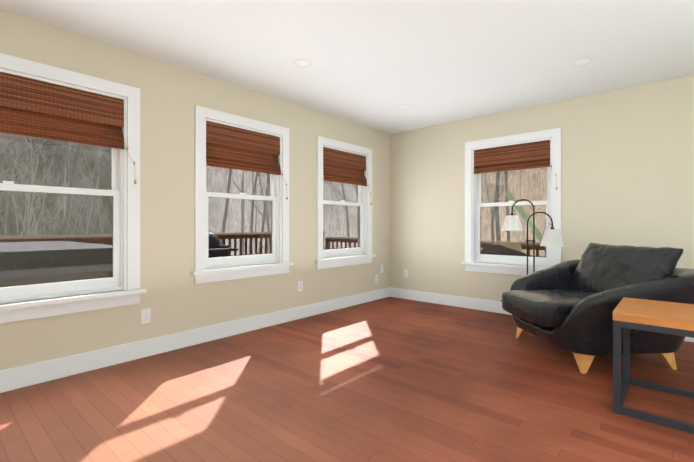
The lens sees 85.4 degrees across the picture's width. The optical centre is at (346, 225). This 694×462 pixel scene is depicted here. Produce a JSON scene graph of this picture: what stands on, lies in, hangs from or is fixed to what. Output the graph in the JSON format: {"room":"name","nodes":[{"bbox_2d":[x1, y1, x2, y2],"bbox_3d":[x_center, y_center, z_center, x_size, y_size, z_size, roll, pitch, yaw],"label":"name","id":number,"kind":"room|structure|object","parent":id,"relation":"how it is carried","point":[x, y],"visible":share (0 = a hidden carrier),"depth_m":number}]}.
{"room":"living room","nodes":[
{"label":"living room","id":0,"kind":"room"},
{"bbox_2d":[0,10,388,370],"bbox_3d":[-1.597,-0.151,3.222,0.160,2.840,6.920,0,0,41],"label":"wall","id":1,"kind":"structure","parent":0,"point":[175,298],"depth_m":3.26},
{"bbox_2d":[0,53,146,322],"bbox_3d":[-2.233,-0.234,2.477,0.245,1.717,1.630,0,0,41],"label":"window","id":2,"kind":"structure","parent":1,"relation":"in","point":[70,219],"depth_m":2.71},
{"bbox_2d":[0,72,123,148],"bbox_3d":[-2.195,-0.785,2.444,0.073,0.392,1.336,0,0,41],"label":"window blind","id":3,"kind":"object","parent":2,"relation":"attached to","point":[35,108],"visible":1,"depth_m":2.63},
{"bbox_2d":[141,308,150,323],"bbox_3d":[-1.632,0.738,3.052,0.010,0.116,0.072,0,0,41],"label":"electrical outlet","id":4,"kind":"object","parent":1,"relation":"attached to","point":[145,315],"visible":1,"depth_m":3.05},
{"bbox_2d":[0,287,391,392],"bbox_3d":[-1.529,0.999,3.161,0.020,0.140,6.600,0,0,41],"label":"baseboard","id":5,"kind":"structure","parent":1,"relation":"attached to","point":[30,374],"depth_m":3.11},
{"bbox_2d":[191,105,293,283],"bbox_3d":[-1.060,-0.272,3.816,0.245,1.597,1.150,0,0,41],"label":"window","id":6,"kind":"structure","parent":1,"relation":"in","point":[241,218],"depth_m":3.76},
{"bbox_2d":[206,121,280,174],"bbox_3d":[-1.022,-0.751,3.783,0.073,0.417,0.856,0,0,41],"label":"window blind","id":7,"kind":"object","parent":6,"relation":"attached to","point":[229,147],"visible":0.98,"depth_m":3.73},
{"bbox_2d":[298,281,302,291],"bbox_3d":[-0.535,0.700,4.304,0.008,0.116,0.072,0,0,41],"label":"electrical outlet","id":8,"kind":"object","parent":1,"relation":"attached to","point":[300,285],"visible":1,"depth_m":4.30},
{"bbox_2d":[315,136,375,268],"bbox_3d":[-0.061,-0.270,4.955,0.245,1.597,1.140,0,0,41],"label":"window","id":9,"kind":"structure","parent":1,"relation":"in","point":[344,220],"depth_m":4.95},
{"bbox_2d":[323,147,366,185],"bbox_3d":[-0.023,-0.750,4.922,0.073,0.417,0.846,0,0,41],"label":"window blind","id":10,"kind":"object","parent":9,"relation":"attached to","point":[343,167],"visible":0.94,"depth_m":4.89},
{"bbox_2d":[0,297,693,461],"bbox_3d":[0.569,1.166,1.322,5.920,0.200,6.920,0,0,41],"label":"floor","id":11,"kind":"structure","parent":0,"point":[390,379],"depth_m":2.27},
{"bbox_2d":[502,199,564,274],"bbox_3d":[1.994,0.393,4.050,0.615,1.354,0.260,0,0,41],"label":"floor lamp","id":12,"kind":"object","parent":11,"relation":"on","point":[552,236],"visible":0.88,"depth_m":4.02},
{"bbox_2d":[501,242,693,373],"bbox_3d":[2.025,0.617,3.174,1.260,0.904,1.245,0,0,-6],"label":"armchair","id":13,"kind":"object","parent":11,"relation":"on","point":[570,305],"visible":0.92,"depth_m":2.81},
{"bbox_2d":[613,297,693,433],"bbox_3d":[2.070,0.779,2.034,0.980,0.575,0.570,0,0,41],"label":"side table","id":14,"kind":"object","parent":11,"relation":"on","point":[671,318],"visible":1,"depth_m":2.13},
{"bbox_2d":[0,0,693,133],"bbox_3d":[0.569,-1.474,1.325,5.920,0.200,6.920,0,0,41],"label":"ceiling","id":15,"kind":"structure","parent":0,"point":[430,62],"depth_m":2.87},
{"bbox_2d":[293,59,313,67],"bbox_3d":[-0.368,-1.368,3.184,0.176,0.006,0.176,0,0,41],"label":"recessed light","id":16,"kind":"object","parent":15,"relation":"in","point":[304,63],"visible":1,"depth_m":3.18},
{"bbox_2d":[396,104,410,108],"bbox_3d":[0.653,-1.367,4.350,0.176,0.006,0.176,0,0,41],"label":"recessed light","id":17,"kind":"object","parent":15,"relation":"in","point":[404,106],"visible":0.98,"depth_m":4.34},
{"bbox_2d":[570,57,594,66],"bbox_3d":[1.979,-1.368,3.161,0.176,0.006,0.176,0,0,41],"label":"recessed light","id":18,"kind":"object","parent":15,"relation":"in","point":[582,62],"visible":1,"depth_m":3.16},
{"bbox_2d":[389,75,693,301],"bbox_3d":[2.857,-0.150,3.813,5.760,2.840,0.160,0,0,41],"label":"wall","id":19,"kind":"structure","parent":0,"point":[627,166],"depth_m":4.03},
{"bbox_2d":[404,269,407,277],"bbox_3d":[0.855,0.702,5.454,0.072,0.116,0.008,0,0,41],"label":"electrical outlet","id":20,"kind":"object","parent":19,"relation":"attached to","point":[406,273],"visible":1,"depth_m":5.45},
{"bbox_2d":[461,128,560,275],"bbox_3d":[1.992,-0.241,4.555,1.170,1.657,0.245,0,0,41],"label":"window","id":21,"kind":"structure","parent":19,"relation":"in","point":[491,198],"depth_m":4.55},
{"bbox_2d":[474,140,549,173],"bbox_3d":[1.959,-0.805,4.519,0.876,0.307,0.069,0,0,41],"label":"window blind","id":22,"kind":"object","parent":21,"relation":"attached to","point":[531,155],"visible":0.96,"depth_m":4.48},
{"bbox_2d":[392,288,693,341],"bbox_3d":[2.741,0.999,3.793,5.550,0.140,0.020,0,0,41],"label":"baseboard","id":23,"kind":"structure","parent":19,"relation":"attached to","point":[450,300],"depth_m":4.96}
]}

